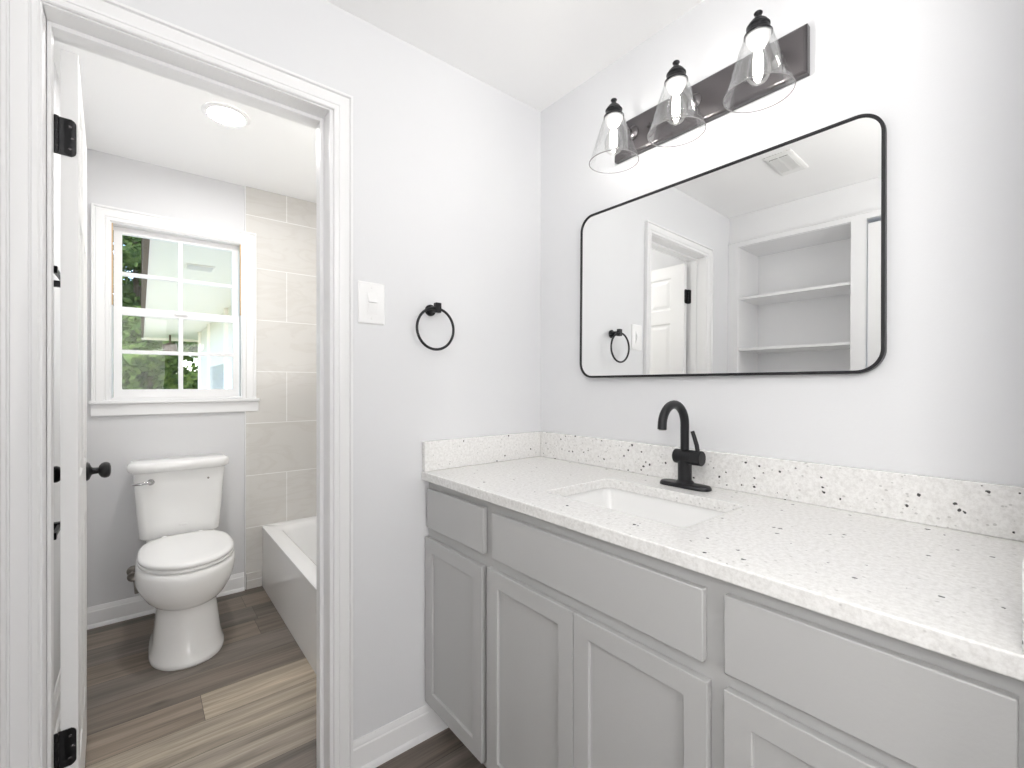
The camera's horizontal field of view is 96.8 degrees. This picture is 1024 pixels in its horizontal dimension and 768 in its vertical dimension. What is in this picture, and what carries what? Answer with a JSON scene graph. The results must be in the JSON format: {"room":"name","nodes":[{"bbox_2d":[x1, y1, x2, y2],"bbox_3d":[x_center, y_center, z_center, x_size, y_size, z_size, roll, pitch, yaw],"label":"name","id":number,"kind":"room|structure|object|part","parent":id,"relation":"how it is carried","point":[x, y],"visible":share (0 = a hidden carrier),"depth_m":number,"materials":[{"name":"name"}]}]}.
{"room":"bathroom","nodes":[
{"label":"bathroom","id":0,"kind":"room"},
{"bbox_2d":[54,62,59,688],"bbox_3d":[-1.717,0.001,1.605,0.140,2.470,1.556,0,0,-39],"label":"door frame","id":1,"kind":"structure","parent":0,"point":[56,78],"depth_m":1.71,"materials":[{"name":"paint"}]},
{"bbox_2d":[54,671,59,733],"bbox_3d":[-1.673,1.164,1.682,0.024,0.102,1.488,0,0,-39],"label":"baseboard","id":2,"kind":"structure","parent":1,"relation":"attached to","point":[57,686],"depth_m":1.63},
{"bbox_2d":[54,266,59,287],"bbox_3d":[-1.551,-0.366,1.544,0.040,0.022,0.302,0,0,-39],"label":"towel rail","id":3,"kind":"object","parent":1,"relation":"attached to","point":[56,271],"visible":0.27,"depth_m":1.51,"materials":[{"name":"black metal"}]},
{"bbox_3d":[-1.462,-0.366,1.436,0.040,0.022,0.022,0,0,-39],"label":"post","id":4,"kind":"part","parent":3,"relation":"part of","materials":[{"name":"black metal"}]},
{"bbox_3d":[-1.639,-0.366,1.653,0.040,0.022,0.022,0,0,-39],"label":"post","id":5,"kind":"part","parent":3,"relation":"part of","materials":[{"name":"black metal"}]},
{"bbox_2d":[54,521,59,539],"bbox_3d":[-1.494,0.474,1.475,0.040,0.022,0.162,0,0,-39],"label":"paper holder","id":6,"kind":"object","parent":1,"relation":"attached to","point":[56,524],"visible":0.35,"depth_m":1.48,"materials":[{"name":"black metal"}]},
{"bbox_2d":[54,48,110,767],"bbox_3d":[-1.268,0.198,1.329,0.148,2.017,0.612,0,0,-42],"label":"door","id":7,"kind":"structure","parent":1,"relation":"in","point":[74,471],"depth_m":1.11,"materials":[{"name":"white wood"}]},
{"bbox_3d":[-1.470,0.290,1.485,0.054,0.062,0.062,0,0,-42],"label":"knob","id":8,"kind":"part","parent":7,"relation":"part of","materials":[{"name":"black metal"}]},
{"bbox_3d":[-1.403,0.290,1.545,0.063,0.062,0.062,0,0,-42],"label":"knob","id":9,"kind":"part","parent":7,"relation":"part of","materials":[{"name":"black metal"}]},
{"bbox_2d":[87,148,244,606],"bbox_3d":[-1.652,0.001,2.759,1.700,2.470,0.150,0,0,-39],"label":"wall","id":10,"kind":"structure","parent":0,"point":[114,543],"depth_m":2.39,"materials":[{"name":"paint"}]},
{"bbox_2d":[126,565,138,593],"bbox_3d":[-1.957,1.012,2.350,0.056,0.127,0.097,0,0,-39],"label":"shutoff valve","id":11,"kind":"object","parent":10,"relation":"attached to","point":[130,571],"visible":0.64,"depth_m":2.34,"materials":[{"name":"metal"}]},
{"bbox_3d":[-1.934,0.976,2.322,0.049,0.049,0.024,0,0,-39],"label":"handle","id":12,"kind":"part","parent":11,"relation":"part of","materials":[{"name":"metal"}]},
{"bbox_2d":[87,572,244,629],"bbox_3d":[-1.857,1.164,2.479,0.696,0.102,0.024,0,0,-39],"label":"baseboard","id":13,"kind":"structure","parent":10,"relation":"attached to","point":[100,615],"depth_m":2.36,"materials":[{"name":"white wood"}]},
{"bbox_2d":[88,203,259,416],"bbox_3d":[-1.865,-0.376,2.565,0.756,1.068,0.179,0,0,-39],"label":"window","id":14,"kind":"structure","parent":10,"relation":"in","point":[106,318],"depth_m":2.47,"materials":[{"name":"wood"},{"name":"white painted wood"}]},
{"bbox_3d":[-1.876,-0.604,2.571,0.566,0.460,0.030,0,0,-39],"label":"sash","id":15,"kind":"part","parent":14,"relation":"part of","materials":[{"name":"white wood"}]},
{"bbox_3d":[-1.854,-0.172,2.545,0.566,0.476,0.030,0,0,-39],"label":"sash","id":16,"kind":"part","parent":14,"relation":"part of","materials":[{"name":"white wood"}]},
{"bbox_3d":[-1.878,-0.383,2.574,0.598,0.925,0.149,0,0,-39],"label":"frame","id":17,"kind":"part","parent":14,"relation":"part of","materials":[{"name":"white wood"}]},
{"bbox_2d":[244,186,245,588],"bbox_3d":[-1.588,0.017,2.707,0.006,2.399,0.011,0,0,-39],"label":"trim","id":18,"kind":"structure","parent":10,"relation":"attached to","point":[245,186],"depth_m":2.70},
{"bbox_2d":[246,186,315,572],"bbox_3d":[-0.776,0.017,2.374,0.830,2.399,1.556,0,0,-39],"label":"wall tile","id":19,"kind":"structure","parent":10,"relation":"attached to","point":[281,435],"depth_m":2.83,"materials":[{"name":"beige tile"}]},
{"bbox_2d":[246,570,261,589],"bbox_3d":[-1.548,1.168,2.728,0.081,0.095,0.010,0,0,-39],"label":"baseboard","id":20,"kind":"structure","parent":19,"relation":"attached to","point":[253,579],"depth_m":2.72,"materials":[{"name":"white wood"}]},
{"bbox_2d":[85,586,485,767],"bbox_3d":[-0.352,1.217,0.729,2.455,0.001,4.840,0,0,-39],"label":"floor","id":21,"kind":"structure","parent":0,"point":[252,704],"depth_m":1.74,"materials":[{"name":"wood"}]},
{"bbox_2d":[127,453,234,670],"bbox_3d":[-1.600,0.802,2.217,0.433,0.825,0.727,0,0,-39],"label":"toilet","id":22,"kind":"object","parent":21,"relation":"on","point":[182,566],"visible":1,"depth_m":2.11,"materials":[{"name":"ceramic"}]},
{"bbox_3d":[-1.814,0.485,2.240,0.086,0.030,0.031,0,0,-39],"label":"flush lever","id":23,"kind":"part","parent":22,"relation":"part of","materials":[{"name":"silver metal"}]},
{"bbox_3d":[-1.761,0.414,2.415,0.433,0.049,0.216,0,0,-39],"label":"tank lid","id":24,"kind":"part","parent":22,"relation":"part of","materials":[{"name":"ceramic"}]},
{"bbox_3d":[-1.766,0.611,2.420,0.387,0.342,0.187,0,0,-39],"label":"tank","id":25,"kind":"part","parent":22,"relation":"part of","materials":[{"name":"ceramic"}]},
{"bbox_3d":[-1.588,1.010,2.214,0.384,0.411,0.706,0,0,-39],"label":"bowl","id":26,"kind":"part","parent":22,"relation":"part of","materials":[{"name":"ceramic"}]},
{"bbox_3d":[-1.533,0.796,2.150,0.368,0.015,0.510,0,0,-39],"label":"seat","id":27,"kind":"part","parent":22,"relation":"part of","materials":[{"name":"plastic"}]},
{"bbox_3d":[-1.533,0.774,2.150,0.370,0.024,0.512,0,0,-39],"label":"seat lid","id":28,"kind":"part","parent":22,"relation":"part of","materials":[{"name":"plastic"}]},
{"bbox_2d":[262,516,315,673],"bbox_3d":[-0.747,1.033,2.397,0.734,0.364,1.535,0,0,-39],"label":"bathtub","id":29,"kind":"object","parent":21,"relation":"on","point":[289,547],"visible":0.12,"depth_m":2.33,"materials":[{"name":"ceramic"}]},
{"bbox_2d":[425,482,1023,767],"bbox_3d":[0.352,0.771,1.210,0.551,0.888,1.402,0,0,-39],"label":"vanity cabinet","id":30,"kind":"object","parent":21,"relation":"on","point":[548,645],"visible":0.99,"depth_m":0.88,"materials":[{"name":"grey wood"}]},
{"bbox_3d":[-0.186,0.810,1.452,0.006,0.484,0.252,0,0,-39],"label":"panel","id":31,"kind":"part","parent":30,"relation":"part of","materials":[{"name":"grey wood"}]},
{"bbox_3d":[-0.189,0.810,1.450,0.016,0.570,0.338,0,0,-39],"label":"door","id":32,"kind":"part","parent":30,"relation":"part of","materials":[{"name":"grey wood"}]},
{"bbox_3d":[-0.182,0.421,1.442,0.016,0.134,0.331,0,0,-39],"label":"drawer","id":33,"kind":"part","parent":30,"relation":"part of","materials":[{"name":"grey wood"}]},
{"bbox_3d":[0.042,0.807,1.173,0.006,0.490,0.245,0,0,-39],"label":"panel","id":34,"kind":"part","parent":30,"relation":"part of","materials":[{"name":"grey wood"}]},
{"bbox_3d":[0.040,0.807,1.171,0.016,0.576,0.331,0,0,-39],"label":"door","id":35,"kind":"part","parent":30,"relation":"part of","materials":[{"name":"grey wood"}]},
{"bbox_3d":[0.248,0.807,0.920,0.006,0.494,0.234,0,0,-39],"label":"panel","id":36,"kind":"part","parent":30,"relation":"part of","materials":[{"name":"grey wood"}]},
{"bbox_3d":[0.246,0.807,0.918,0.016,0.576,0.316,0,0,-39],"label":"door","id":37,"kind":"part","parent":30,"relation":"part of","materials":[{"name":"grey wood"}]},
{"bbox_2d":[421,431,1023,681],"bbox_3d":[0.348,0.261,1.207,0.564,0.132,1.403,0,0,-39],"label":"countertop","id":38,"kind":"structure","parent":30,"relation":"on","point":[932,563],"depth_m":0.93,"materials":[{"name":"stone"}]},
{"bbox_2d":[565,488,724,526],"bbox_3d":[0.332,0.398,1.200,0.315,0.142,0.460,0,0,-39],"label":"sink basin","id":39,"kind":"object","parent":38,"relation":"in","point":[652,508],"visible":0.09,"depth_m":1.34,"materials":[{"name":"ceramic"}]},
{"bbox_2d":[657,400,711,491],"bbox_3d":[0.466,0.170,1.298,0.156,0.254,0.156,0,0,-39],"label":"faucet","id":40,"kind":"object","parent":38,"relation":"on","point":[685,458],"visible":1,"depth_m":1.31,"materials":[{"name":"black metal"}]},
{"bbox_3d":[0.460,0.119,1.294,0.142,0.151,0.024,0,0,-39],"label":"spout","id":41,"kind":"part","parent":40,"relation":"part of","materials":[{"name":"black metal"}]},
{"bbox_3d":[0.506,0.291,1.331,0.052,0.012,0.156,0,0,-39],"label":"deck plate","id":42,"kind":"part","parent":40,"relation":"part of","materials":[{"name":"black metal"}]},
{"bbox_3d":[0.526,0.162,1.306,0.012,0.061,0.028,0,0,-39],"label":"lever handle","id":43,"kind":"part","parent":40,"relation":"part of","materials":[{"name":"black metal"}]},
{"bbox_3d":[0.472,0.805,0.647,0.006,0.496,0.249,0,0,-39],"label":"panel","id":44,"kind":"part","parent":30,"relation":"part of","materials":[{"name":"grey wood"}]},
{"bbox_3d":[0.469,0.805,0.645,0.016,0.580,0.333,0,0,-39],"label":"door","id":45,"kind":"part","parent":30,"relation":"part of","materials":[{"name":"grey wood"}]},
{"bbox_3d":[0.469,0.421,0.645,0.016,0.132,0.333,0,0,-39],"label":"drawer","id":46,"kind":"part","parent":30,"relation":"part of","materials":[{"name":"grey wood"}]},
{"bbox_2d":[115,0,540,740],"bbox_3d":[-0.663,0.001,1.375,1.920,2.470,0.134,0,0,-39],"label":"wall","id":47,"kind":"structure","parent":0,"point":[447,163],"depth_m":1.54,"materials":[{"name":"paint"}]},
{"bbox_2d":[0,0,352,767],"bbox_3d":[-0.780,0.162,1.180,0.734,2.108,0.019,0,0,-39],"label":"trim","id":48,"kind":"structure","parent":47,"relation":"attached to","point":[19,19],"depth_m":0.98,"materials":[{"name":"white wood"}]},
{"bbox_2d":[40,1,332,767],"bbox_3d":[-0.831,0.182,1.237,0.646,2.068,0.134,0,0,-39],"label":"trim","id":49,"kind":"structure","parent":47,"relation":"attached to","point":[58,24],"depth_m":1.19,"materials":[{"name":"white wood"}]},
{"bbox_2d":[358,281,384,324],"bbox_3d":[-0.447,-0.262,1.454,0.088,0.134,0.016,0,0,-39],"label":"light switch","id":50,"kind":"object","parent":47,"relation":"attached to","point":[371,296],"visible":1,"depth_m":1.45,"materials":[{"name":"plastic"}]},
{"bbox_3d":[-0.448,-0.262,1.455,0.034,0.069,0.002,0,0,-39],"label":"switch frame","id":51,"kind":"part","parent":50,"relation":"part of","materials":[{"name":"plastic"}]},
{"bbox_2d":[353,704,448,767],"bbox_3d":[-0.360,1.164,1.520,0.346,0.102,0.024,0,0,-39],"label":"baseboard","id":52,"kind":"structure","parent":47,"relation":"attached to","point":[379,746],"depth_m":1.50,"materials":[{"name":"white wood"}]},
{"bbox_2d":[416,302,454,350],"bbox_3d":[-0.273,-0.199,1.567,0.150,0.164,0.060,0,0,-39],"label":"towel ring","id":53,"kind":"object","parent":47,"relation":"attached to","point":[430,310],"visible":1,"depth_m":1.55,"materials":[{"name":"black metal"}]},
{"bbox_2d":[54,0,703,202],"bbox_3d":[-0.288,-1.202,0.749,2.370,0.085,4.990,0,0,-39],"label":"ceiling","id":54,"kind":"structure","parent":0,"point":[534,52],"depth_m":1.72,"materials":[{"name":"paint"}]},
{"bbox_2d":[201,102,250,127],"bbox_3d":[-1.253,-1.179,1.995,0.184,0.009,0.184,0,0,-39],"label":"recessed light","id":55,"kind":"object","parent":54,"relation":"in","point":[217,112],"visible":1,"depth_m":1.98,"materials":[{"name":"white plastic"}]},
{"bbox_2d":[541,0,1023,486],"bbox_3d":[0.061,0.001,2.100,0.120,2.470,3.340,0,0,-39],"label":"wall","id":56,"kind":"structure","parent":0,"point":[944,78],"depth_m":1.05,"materials":[{"name":"paint"}]},
{"bbox_2d":[589,9,809,173],"bbox_3d":[0.489,-0.826,1.319,0.204,0.206,0.606,0,0,-39],"label":"vanity light","id":57,"kind":"object","parent":56,"relation":"attached to","point":[776,65],"visible":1,"depth_m":1.29,"materials":[{"name":"brown metal"}]},
{"bbox_2d":[605,113,622,128],"bbox_3d":[0.331,-0.855,1.478,0.057,0.026,0.057,0,0,-39],"label":"bulb socket","id":58,"kind":"object","parent":57,"relation":"attached to","point":[613,120],"depth_m":1.46,"materials":[{"name":"plastic"}]},
{"bbox_3d":[0.374,-0.869,1.513,0.093,0.081,0.048,0,0,-39],"label":"lamp arm","id":59,"kind":"part","parent":57,"relation":"part of","materials":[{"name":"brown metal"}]},
{"bbox_2d":[666,76,686,94],"bbox_3d":[0.471,-0.855,1.306,0.057,0.026,0.057,0,0,-39],"label":"bulb socket","id":60,"kind":"object","parent":57,"relation":"attached to","point":[675,85],"depth_m":1.29,"materials":[{"name":"plastic"}]},
{"bbox_3d":[0.514,-0.869,1.341,0.093,0.081,0.048,0,0,-39],"label":"lamp arm","id":61,"kind":"part","parent":57,"relation":"part of","materials":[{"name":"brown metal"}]},
{"bbox_2d":[745,27,770,50],"bbox_3d":[0.613,-0.855,1.132,0.057,0.026,0.057,0,0,-39],"label":"bulb socket","id":62,"kind":"object","parent":57,"relation":"attached to","point":[756,38],"depth_m":1.12,"materials":[{"name":"plastic"}]},
{"bbox_3d":[0.656,-0.869,1.167,0.093,0.081,0.048,0,0,-39],"label":"lamp arm","id":63,"kind":"part","parent":57,"relation":"part of","materials":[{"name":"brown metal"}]},
{"bbox_2d":[580,114,886,377],"bbox_3d":[0.554,-0.330,1.379,0.028,0.606,0.911,0,0,-39],"label":"wall mirror","id":64,"kind":"object","parent":56,"relation":"attached to","point":[772,260],"visible":1,"depth_m":1.25,"materials":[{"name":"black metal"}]},
{"bbox_2d":[539,431,1023,541],"bbox_3d":[0.559,0.246,1.379,0.019,0.103,1.403,0,0,-39],"label":"backsplash","id":65,"kind":"structure","parent":56,"relation":"attached to","point":[984,508],"depth_m":1.10,"materials":[{"name":"stone"}]},
{"label":"outside","id":66,"kind":"structure","parent":0,"visible":0},
{"bbox_3d":[-14.698,1.651,20.071,60.000,0.250,43.150,0,0,-39],"label":"ground","id":67,"kind":"structure","parent":66,"visible":0},
{"bbox_2d":[113,230,128,325],"bbox_3d":[-13.405,-3.560,13.484,3.532,10.180,3.554,0,0,28],"label":"tree","id":68,"kind":"object","parent":67,"relation":"on","point":[123,281],"visible":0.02,"depth_m":13.82,"materials":[{"name":"green plant"}]},
{"bbox_2d":[113,235,177,388],"bbox_3d":[-14.480,-3.427,17.692,3.557,9.915,4.007,0,0,-39],"label":"tree","id":69,"kind":"object","parent":67,"relation":"on","point":[131,246],"visible":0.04,"depth_m":16.77,"materials":[{"name":"green plant"}]},
{"bbox_2d":[122,305,191,388],"bbox_3d":[-9.762,-0.372,12.270,1.864,3.803,1.885,0,0,-39],"label":"shrub","id":70,"kind":"object","parent":67,"relation":"on","point":[147,371],"visible":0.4,"depth_m":11.86,"materials":[{"name":"green plant"}]},
{"bbox_2d":[183,342,197,388],"bbox_3d":[-10.567,-2.270,15.757,3.407,7.600,3.045,0,0,-39],"label":"tree","id":71,"kind":"object","parent":67,"relation":"on","point":[191,376],"visible":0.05,"depth_m":14.73,"materials":[{"name":"green plant"}]},
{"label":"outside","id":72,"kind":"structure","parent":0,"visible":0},
{"bbox_2d":[141,238,230,341],"bbox_3d":[-4.253,-1.524,7.911,3.410,0.900,10.200,0,0,-39],"label":"porch roof","id":73,"kind":"structure","parent":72,"point":[158,258],"depth_m":5.32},
{"bbox_2d":[162,335,177,355],"bbox_3d":[-7.709,-0.891,10.252,0.280,0.474,0.280,0,0,-39],"label":"lantern","id":74,"kind":"object","parent":73,"relation":"hanging from","point":[169,346],"visible":0.86,"depth_m":10.18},
{"bbox_2d":[184,263,215,271],"bbox_3d":[-2.988,-1.120,4.354,0.230,0.018,0.210,0,0,-39],"label":"porch light","id":75,"kind":"object","parent":73,"relation":"attached to","point":[190,266],"visible":1,"depth_m":4.33,"materials":[{"name":"white"}]},
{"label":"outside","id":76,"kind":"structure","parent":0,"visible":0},
{"bbox_3d":[-5.353,1.511,7.051,1.800,0.029,11.140,0,0,-39],"label":"patio","id":77,"kind":"object","parent":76,"visible":0},
{"bbox_2d":[198,306,231,388],"bbox_3d":[-4.095,0.199,6.729,0.260,2.655,8.070,0,0,-39],"label":"house wing","id":78,"kind":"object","parent":77,"relation":"on","point":[213,372],"visible":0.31,"depth_m":7.79,"materials":[{"name":"white"}]}
]}

